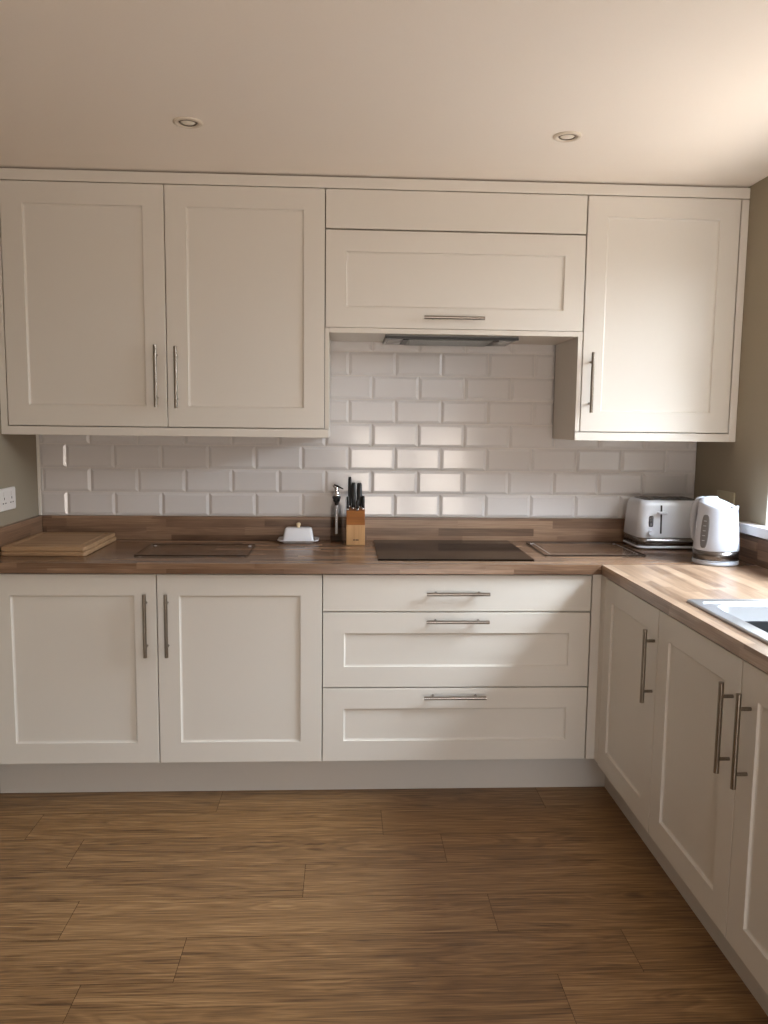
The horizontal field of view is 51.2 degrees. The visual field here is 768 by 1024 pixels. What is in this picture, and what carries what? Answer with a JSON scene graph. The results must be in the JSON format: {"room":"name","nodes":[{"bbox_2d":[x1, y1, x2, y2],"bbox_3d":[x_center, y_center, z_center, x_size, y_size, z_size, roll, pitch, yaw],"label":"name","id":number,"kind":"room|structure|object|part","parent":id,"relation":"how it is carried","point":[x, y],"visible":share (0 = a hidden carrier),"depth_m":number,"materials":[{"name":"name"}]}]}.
{"room":"kitchen","nodes":[
{"label":"kitchen","id":0,"kind":"room"},
{"bbox_2d":[0,408,38,526],"bbox_3d":[-1.400,0.143,0.835,0.100,2.343,5.210,0,6,-3],"label":"wall","id":1,"kind":"structure","parent":0,"point":[18,456],"depth_m":3.23,"materials":[{"name":"beige paint"}]},
{"bbox_2d":[0,487,15,511],"bbox_3d":[-1.455,-0.050,3.095,0.011,0.086,0.146,0,6,-3],"label":"wall socket","id":2,"kind":"object","parent":1,"relation":"attached to","point":[7,495],"visible":1,"depth_m":3.09,"materials":[{"name":"white plastic"}]},
{"bbox_2d":[0,787,767,1023],"bbox_3d":[0.068,1.325,0.964,3.060,0.001,5.460,0,6,-3],"label":"floor","id":3,"kind":"structure","parent":0,"point":[518,905],"depth_m":2.34,"materials":[{"name":"brown wood"}]},
{"bbox_2d":[0,573,322,763],"bbox_3d":[-0.855,0.549,3.205,1.225,0.722,0.624,0,6,-3],"label":"base cabinet","id":4,"kind":"object","parent":3,"relation":"on","point":[95,668],"visible":0.99,"depth_m":2.94,"materials":[{"name":"beige paint"}]},
{"bbox_3d":[-1.128,0.576,2.931,0.596,0.710,0.020,0,6,-3],"label":"door","id":5,"kind":"part","parent":4,"relation":"part of","materials":[{"name":"beige paint"}]},
{"bbox_3d":[-0.862,0.410,2.896,0.013,0.232,0.042,0,6,-3],"label":"handle","id":6,"kind":"part","parent":4,"relation":"part of","materials":[{"name":"silver metal"}]},
{"bbox_3d":[-0.786,0.410,2.899,0.013,0.232,0.042,0,6,-3],"label":"handle","id":7,"kind":"part","parent":4,"relation":"part of","materials":[{"name":"silver metal"}]},
{"bbox_3d":[-0.529,0.579,2.961,0.596,0.710,0.020,0,6,-3],"label":"door","id":8,"kind":"part","parent":4,"relation":"part of","materials":[{"name":"beige paint"}]},
{"bbox_2d":[0,515,758,574],"bbox_3d":[-0.036,0.124,3.214,2.858,0.138,0.616,0,6,-3],"label":"countertop","id":9,"kind":"structure","parent":4,"relation":"on","point":[330,554],"depth_m":3.27,"materials":[{"name":"brown wood"}]},
{"bbox_2d":[0,536,115,555],"bbox_3d":[-1.285,0.134,3.197,0.316,0.017,0.414,0,6,-3],"label":"chopping board","id":10,"kind":"object","parent":9,"relation":"on","point":[3,553],"visible":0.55,"depth_m":3.00,"materials":[{"name":"brown wood"}]},
{"bbox_2d":[1,532,114,551],"bbox_3d":[-1.286,0.117,3.195,0.314,0.017,0.411,0,6,-3],"label":"chopping board","id":11,"kind":"object","parent":10,"relation":"on","point":[42,541],"visible":1,"depth_m":3.13,"materials":[{"name":"brown wood"}]},
{"bbox_2d":[134,544,254,555],"bbox_3d":[-0.737,0.150,3.163,0.425,0.006,0.280,0,6,-3],"label":"chopping board","id":12,"kind":"object","parent":9,"relation":"on","point":[150,544],"visible":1,"depth_m":3.13,"materials":[{"name":"clear glass"}]},
{"bbox_2d":[277,522,318,543],"bbox_3d":[-0.364,0.086,3.408,0.174,0.086,0.114,0,6,-3],"label":"butter dish","id":13,"kind":"object","parent":9,"relation":"on","point":[292,535],"visible":1,"depth_m":3.38,"materials":[{"name":"white ceramic"}]},
{"bbox_3d":[-0.364,0.121,3.412,0.174,0.017,0.114,0,6,-3],"label":"plate","id":14,"kind":"part","parent":13,"relation":"part of","materials":[{"name":"white ceramic"}]},
{"bbox_3d":[-0.364,0.092,3.409,0.132,0.054,0.072,0,6,-3],"label":"lid","id":15,"kind":"part","parent":13,"relation":"part of","materials":[{"name":"white ceramic"}]},
{"bbox_2d":[332,484,343,533],"bbox_3d":[-0.203,0.004,3.430,0.057,0.248,0.056,0,6,-3],"label":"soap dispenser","id":16,"kind":"object","parent":9,"relation":"on","point":[336,497],"visible":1,"depth_m":3.42,"materials":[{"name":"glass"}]},
{"bbox_3d":[-0.203,-0.091,3.420,0.031,0.048,0.030,0,6,-3],"label":"spout","id":17,"kind":"part","parent":16,"relation":"part of","materials":[{"name":"silver metal"}]},
{"bbox_2d":[346,506,364,544],"bbox_3d":[-0.121,0.056,3.399,0.078,0.155,0.101,0,6,-3],"label":"knife block","id":18,"kind":"object","parent":9,"relation":"on","point":[355,520],"visible":0.95,"depth_m":3.36,"materials":[{"name":"brown wood"}]},
{"bbox_2d":[346,496,348,510],"bbox_3d":[-0.153,-0.035,3.388,0.012,0.063,0.029,0,6,-3],"label":"kitchen knife","id":19,"kind":"object","parent":18,"relation":"on","point":[347,502],"visible":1,"depth_m":3.38,"materials":[{"name":"black plastic"}]},
{"bbox_2d":[348,477,351,507],"bbox_3d":[-0.146,-0.084,3.424,0.016,0.134,0.043,0,6,-3],"label":"kitchen knife","id":20,"kind":"object","parent":18,"relation":"on","point":[349,478],"visible":0.87,"depth_m":3.42,"materials":[{"name":"black plastic"}]},
{"bbox_2d":[351,482,355,508],"bbox_3d":[-0.129,-0.068,3.407,0.019,0.116,0.039,0,6,-3],"label":"kitchen knife","id":21,"kind":"object","parent":18,"relation":"on","point":[353,491],"visible":1,"depth_m":3.40,"materials":[{"name":"black plastic"}]},
{"bbox_2d":[356,500,358,510],"bbox_3d":[-0.113,-0.027,3.388,0.012,0.050,0.027,0,6,-3],"label":"kitchen knife","id":22,"kind":"object","parent":18,"relation":"on","point":[357,501],"visible":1,"depth_m":3.38,"materials":[{"name":"black plastic"}]},
{"bbox_2d":[357,483,361,507],"bbox_3d":[-0.105,-0.070,3.424,0.024,0.111,0.042,0,6,-3],"label":"kitchen knife","id":23,"kind":"object","parent":18,"relation":"on","point":[359,485],"visible":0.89,"depth_m":3.41,"materials":[{"name":"black plastic"}]},
{"bbox_2d":[361,495,364,509],"bbox_3d":[-0.089,-0.039,3.399,0.015,0.063,0.029,0,6,-3],"label":"kitchen knife","id":24,"kind":"object","parent":18,"relation":"on","point":[363,496],"visible":1,"depth_m":3.39,"materials":[{"name":"black plastic"}]},
{"bbox_2d":[373,540,533,560],"bbox_3d":[0.261,0.152,3.249,0.590,0.005,0.494,0,6,-3],"label":"cooktop","id":25,"kind":"object","parent":9,"relation":"in","point":[431,550],"visible":1,"depth_m":3.20,"materials":[{"name":"black glass"}]},
{"bbox_2d":[526,542,645,555],"bbox_3d":[0.821,0.152,3.302,0.401,0.006,0.341,0,6,-3],"label":"chopping board","id":26,"kind":"object","parent":9,"relation":"on","point":[526,542],"visible":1,"depth_m":3.28,"materials":[{"name":"clear glass"}]},
{"bbox_2d":[623,496,694,548],"bbox_3d":[1.196,0.043,3.410,0.296,0.208,0.228,0,6,-3],"label":"toaster","id":27,"kind":"object","parent":9,"relation":"on","point":[650,521],"visible":0.8,"depth_m":3.32,"materials":[{"name":"white metal"}]},
{"bbox_3d":[1.103,0.039,3.308,0.020,0.047,0.002,0,6,-3],"label":"control panel","id":28,"kind":"part","parent":27,"relation":"part of","materials":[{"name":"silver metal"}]},
{"bbox_3d":[1.197,-0.058,3.407,0.228,0.004,0.158,0,6,-3],"label":"plate","id":29,"kind":"part","parent":27,"relation":"part of","materials":[{"name":"black plastic"}]},
{"bbox_2d":[690,496,738,566],"bbox_3d":[1.248,0.067,3.007,0.166,0.252,0.171,0,6,-3],"label":"kettle","id":30,"kind":"object","parent":9,"relation":"on","point":[714,521],"visible":1,"depth_m":2.95,"materials":[{"name":"white plastic"}]},
{"bbox_3d":[1.202,0.028,3.055,0.029,0.180,0.070,-5,8,-41],"label":"handle","id":31,"kind":"part","parent":30,"relation":"part of","materials":[{"name":"white plastic"}]},
{"bbox_3d":[1.250,-0.038,2.992,0.129,0.040,0.129,0,6,-3],"label":"lid","id":32,"kind":"part","parent":30,"relation":"part of","materials":[{"name":"white plastic"}]},
{"bbox_3d":[1.293,0.014,2.947,0.048,0.072,0.019,-5,8,-41],"label":"spout","id":33,"kind":"part","parent":30,"relation":"part of","materials":[{"name":"white plastic"}]},
{"bbox_2d":[0,758,604,792],"bbox_3d":[-0.287,1.005,3.116,2.356,0.149,0.018,0,6,-3],"label":"plinth","id":34,"kind":"object","parent":3,"relation":"on","point":[512,773],"visible":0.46,"depth_m":3.11,"materials":[{"name":"white wood"}]},
{"bbox_2d":[322,574,591,760],"bbox_3d":[0.258,0.556,3.260,0.998,0.722,0.624,0,6,-3],"label":"base cabinet","id":35,"kind":"object","parent":3,"relation":"on","point":[416,666],"visible":1,"depth_m":2.99,"materials":[{"name":"beige paint"}]},
{"bbox_3d":[0.268,0.797,3.024,0.996,0.282,0.020,0,6,-3],"label":"drawer","id":36,"kind":"part","parent":35,"relation":"part of","materials":[{"name":"beige paint"}]},
{"bbox_3d":[0.263,0.689,2.982,0.232,0.013,0.042,0,6,-3],"label":"handle","id":37,"kind":"part","parent":35,"relation":"part of","materials":[{"name":"silver metal"}]},
{"bbox_3d":[0.271,0.512,2.992,0.996,0.284,0.020,0,6,-3],"label":"drawer","id":38,"kind":"part","parent":35,"relation":"part of","materials":[{"name":"beige paint"}]},
{"bbox_3d":[0.274,0.299,2.969,0.996,0.137,0.020,0,6,-3],"label":"drawer","id":39,"kind":"part","parent":35,"relation":"part of","materials":[{"name":"beige paint"}]},
{"bbox_3d":[0.271,0.403,2.950,0.232,0.013,0.042,0,6,-3],"label":"handle","id":40,"kind":"part","parent":35,"relation":"part of","materials":[{"name":"silver metal"}]},
{"bbox_3d":[0.272,0.300,2.938,0.232,0.013,0.042,0,6,-3],"label":"handle","id":41,"kind":"part","parent":35,"relation":"part of","materials":[{"name":"silver metal"}]},
{"bbox_2d":[584,575,659,831],"bbox_3d":[1.082,0.590,3.046,0.632,0.722,1.132,0,6,-3],"label":"base cabinet","id":42,"kind":"object","parent":3,"relation":"on","point":[624,627],"visible":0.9,"depth_m":2.76,"materials":[{"name":"beige paint"}]},
{"bbox_3d":[0.799,0.587,3.010,0.053,0.716,0.072,0,6,-3],"label":"corner post","id":43,"kind":"part","parent":42,"relation":"part of","materials":[{"name":"beige paint"}]},
{"bbox_3d":[0.814,0.476,2.476,0.039,0.232,0.013,0,6,-3],"label":"handle","id":44,"kind":"part","parent":42,"relation":"part of","materials":[{"name":"silver metal"}]},
{"bbox_2d":[604,775,767,1015],"bbox_3d":[0.923,1.107,2.331,0.018,0.149,1.680,0,6,-3],"label":"plinth","id":45,"kind":"object","parent":3,"relation":"on","point":[752,984],"visible":0.33,"depth_m":2.35,"materials":[{"name":"white wood"}]},
{"bbox_2d":[648,610,767,994],"bbox_3d":[1.134,0.786,1.969,0.632,0.872,1.052,0,6,-3],"label":"base cabinet","id":46,"kind":"object","parent":3,"relation":"on","point":[708,814],"visible":0.99,"depth_m":2.07,"materials":[{"name":"beige paint"}]},
{"bbox_2d":[602,538,767,672],"bbox_3d":[1.144,0.254,2.172,0.603,0.138,1.594,0,6,-3],"label":"countertop","id":47,"kind":"structure","parent":46,"relation":"on","point":[668,588],"depth_m":2.54,"materials":[{"name":"brown wood"}]},
{"bbox_2d":[687,599,767,643],"bbox_3d":[1.147,0.391,1.938,0.485,0.173,0.877,0,6,-3],"label":"sink","id":48,"kind":"object","parent":47,"relation":"in","point":[734,612],"visible":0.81,"depth_m":2.31,"materials":[{"name":"metal"}]},
{"bbox_3d":[1.137,0.376,2.096,0.370,0.166,0.455,0,6,-3],"label":"bowl","id":49,"kind":"part","parent":48,"relation":"part of","materials":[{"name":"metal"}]},
{"bbox_2d":[745,621,767,632],"bbox_3d":[1.137,0.394,2.106,0.324,0.125,0.374,0,6,-3],"label":"bowl","id":50,"kind":"object","parent":48,"relation":"in","point":[763,625],"visible":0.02,"depth_m":2.27,"materials":[{"name":"grey metal"}]},
{"bbox_3d":[0.854,0.681,2.216,0.020,0.715,0.512,0,6,-3],"label":"door","id":51,"kind":"part","parent":46,"relation":"part of","materials":[{"name":"beige paint"}]},
{"bbox_3d":[0.838,0.532,1.977,0.039,0.232,0.013,0,6,-3],"label":"handle","id":52,"kind":"part","parent":46,"relation":"part of","materials":[{"name":"silver metal"}]},
{"bbox_3d":[0.843,0.542,1.890,0.039,0.232,0.013,0,6,-3],"label":"handle","id":53,"kind":"part","parent":46,"relation":"part of","materials":[{"name":"silver metal"}]},
{"bbox_3d":[0.879,0.738,1.705,0.020,0.715,0.512,0,6,-3],"label":"door","id":54,"kind":"part","parent":46,"relation":"part of","materials":[{"name":"beige paint"}]},
{"bbox_2d":[0,0,767,191],"bbox_3d":[0.184,-1.056,0.728,3.240,0.100,5.510,0,6,-3],"label":"ceiling","id":55,"kind":"structure","parent":0,"point":[656,92],"depth_m":2.21,"materials":[{"name":"white paint"}]},
{"bbox_2d":[173,117,202,128],"bbox_3d":[-0.609,-1.208,2.489,0.092,0.006,0.092,0,6,-3],"label":"recessed light","id":56,"kind":"object","parent":55,"relation":"in","point":[184,122],"visible":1,"depth_m":2.48,"materials":[{"name":"silver glass"}]},
{"bbox_2d":[553,131,581,142],"bbox_3d":[0.589,-1.203,2.572,0.092,0.006,0.092,0,6,-3],"label":"recessed light","id":57,"kind":"object","parent":55,"relation":"in","point":[566,136],"visible":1,"depth_m":2.56,"materials":[{"name":"silver glass"}]},
{"bbox_2d":[694,176,767,525],"bbox_3d":[1.646,0.162,0.986,0.280,2.343,5.210,0,6,-3],"label":"wall","id":58,"kind":"structure","parent":0,"point":[739,467],"depth_m":3.07,"materials":[{"name":"beige paint"}]},
{"bbox_2d":[553,196,749,441],"bbox_3d":[1.073,-0.759,3.268,0.648,0.931,0.376,0,6,-3],"label":"upper cabinet","id":59,"kind":"object","parent":58,"relation":"attached to","point":[658,348],"visible":1,"depth_m":3.13,"materials":[{"name":"beige paint"}]},
{"bbox_3d":[0.754,-0.509,3.301,0.017,0.420,0.334,0,6,-3],"label":"panel","id":60,"kind":"part","parent":59,"relation":"part of","materials":[{"name":"white wood"}]},
{"bbox_3d":[0.806,-0.503,3.115,0.013,0.232,0.042,0,6,-3],"label":"handle","id":61,"kind":"part","parent":59,"relation":"part of","materials":[{"name":"silver metal"}]},
{"bbox_2d":[717,490,734,504],"bbox_3d":[1.389,-0.041,3.263,0.011,0.086,0.146,0,6,-3],"label":"wall socket","id":62,"kind":"object","parent":58,"relation":"attached to","point":[727,496],"visible":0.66,"depth_m":3.23,"materials":[{"name":"beige plastic"}]},
{"bbox_2d":[739,522,767,539],"bbox_3d":[1.515,0.139,2.350,0.247,0.038,1.495,0,6,-3],"label":"windowsill","id":63,"kind":"object","parent":58,"relation":"attached to","point":[757,530],"visible":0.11,"depth_m":2.96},
{"bbox_2d":[766,497,767,524],"bbox_3d":[1.585,-0.387,2.291,0.279,1.018,1.248,0,6,-3],"label":"window","id":64,"kind":"structure","parent":58,"relation":"in","point":[767,497],"depth_m":2.95,"materials":[{"name":"white paint"}]},
{"bbox_3d":[0.039,-0.143,3.548,3.240,2.343,0.100,0,6,-3],"label":"wall","id":65,"kind":"structure","parent":0,"visible":0},
{"bbox_2d":[0,180,330,437],"bbox_3d":[-0.837,-0.771,3.174,1.242,0.931,0.376,0,6,-3],"label":"upper cabinet","id":66,"kind":"object","parent":65,"relation":"attached to","point":[144,307],"visible":1,"depth_m":3.03,"materials":[{"name":"beige paint"}]},
{"bbox_3d":[-1.124,-0.775,3.021,0.596,0.896,0.020,0,6,-3],"label":"door","id":67,"kind":"part","parent":66,"relation":"part of","materials":[{"name":"beige paint"}]},
{"bbox_3d":[-0.863,-0.514,3.033,0.013,0.232,0.042,0,6,-3],"label":"handle","id":68,"kind":"part","parent":66,"relation":"part of","materials":[{"name":"silver metal"}]},
{"bbox_3d":[-0.787,-0.510,3.037,0.013,0.232,0.042,0,6,-3],"label":"handle","id":69,"kind":"part","parent":66,"relation":"part of","materials":[{"name":"silver metal"}]},
{"bbox_3d":[-0.525,-0.771,3.050,0.596,0.896,0.020,0,6,-3],"label":"door","id":70,"kind":"part","parent":66,"relation":"part of","materials":[{"name":"beige paint"}]},
{"bbox_3d":[-0.228,-0.515,3.253,0.015,0.420,0.334,0,6,-3],"label":"panel","id":71,"kind":"part","parent":66,"relation":"part of","materials":[{"name":"white wood"}]},
{"bbox_2d":[0,168,749,199],"bbox_3d":[-0.018,-1.236,3.023,2.858,0.040,0.021,0,6,-3],"label":"crown molding","id":72,"kind":"structure","parent":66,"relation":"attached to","point":[13,174],"depth_m":3.01,"materials":[{"name":"beige paint"}]},
{"bbox_2d":[36,341,696,517],"bbox_3d":[-0.045,-0.381,3.459,2.858,0.813,0.016,0,6,-3],"label":"tile backsplash","id":73,"kind":"structure","parent":65,"relation":"attached to","point":[425,431],"depth_m":3.46,"materials":[{"name":"tile"}]},
{"bbox_3d":[-1.469,-0.160,3.414,0.011,0.348,0.015,0,6,-3],"label":"edge trim","id":74,"kind":"part","parent":73,"relation":"part of","materials":[{"name":"tile"}]},
{"bbox_2d":[325,189,587,344],"bbox_3d":[0.270,-0.964,3.206,0.998,0.530,0.376,0,6,-3],"label":"upper cabinet","id":75,"kind":"object","parent":65,"relation":"attached to","point":[398,262],"visible":0.98,"depth_m":3.06,"materials":[{"name":"beige paint"}]},
{"bbox_2d":[383,334,518,346],"bbox_3d":[0.261,-0.693,3.254,0.522,0.018,0.273,0,6,-3],"label":"hood","id":76,"kind":"object","parent":75,"relation":"attached to","point":[414,340],"visible":1,"depth_m":3.16,"materials":[{"name":"grey metal"}]},
{"bbox_3d":[0.265,-0.712,3.255,0.965,0.018,0.334,0,6,-3],"label":"panel","id":77,"kind":"part","parent":75,"relation":"part of","materials":[{"name":"white wood"}]},
{"bbox_3d":[0.268,-0.741,3.062,0.232,0.013,0.042,0,6,-3],"label":"handle","id":78,"kind":"part","parent":75,"relation":"part of","materials":[{"name":"silver metal"}]},
{"bbox_3d":[0.275,-0.885,3.077,0.996,0.362,0.020,0,6,-3],"label":"door","id":79,"kind":"part","parent":75,"relation":"part of","materials":[{"name":"beige paint"}]},
{"bbox_3d":[0.278,-1.141,3.048,0.996,0.142,0.020,0,6,-3],"label":"panel","id":80,"kind":"part","parent":75,"relation":"part of","materials":[{"name":"beige paint"}]}
]}

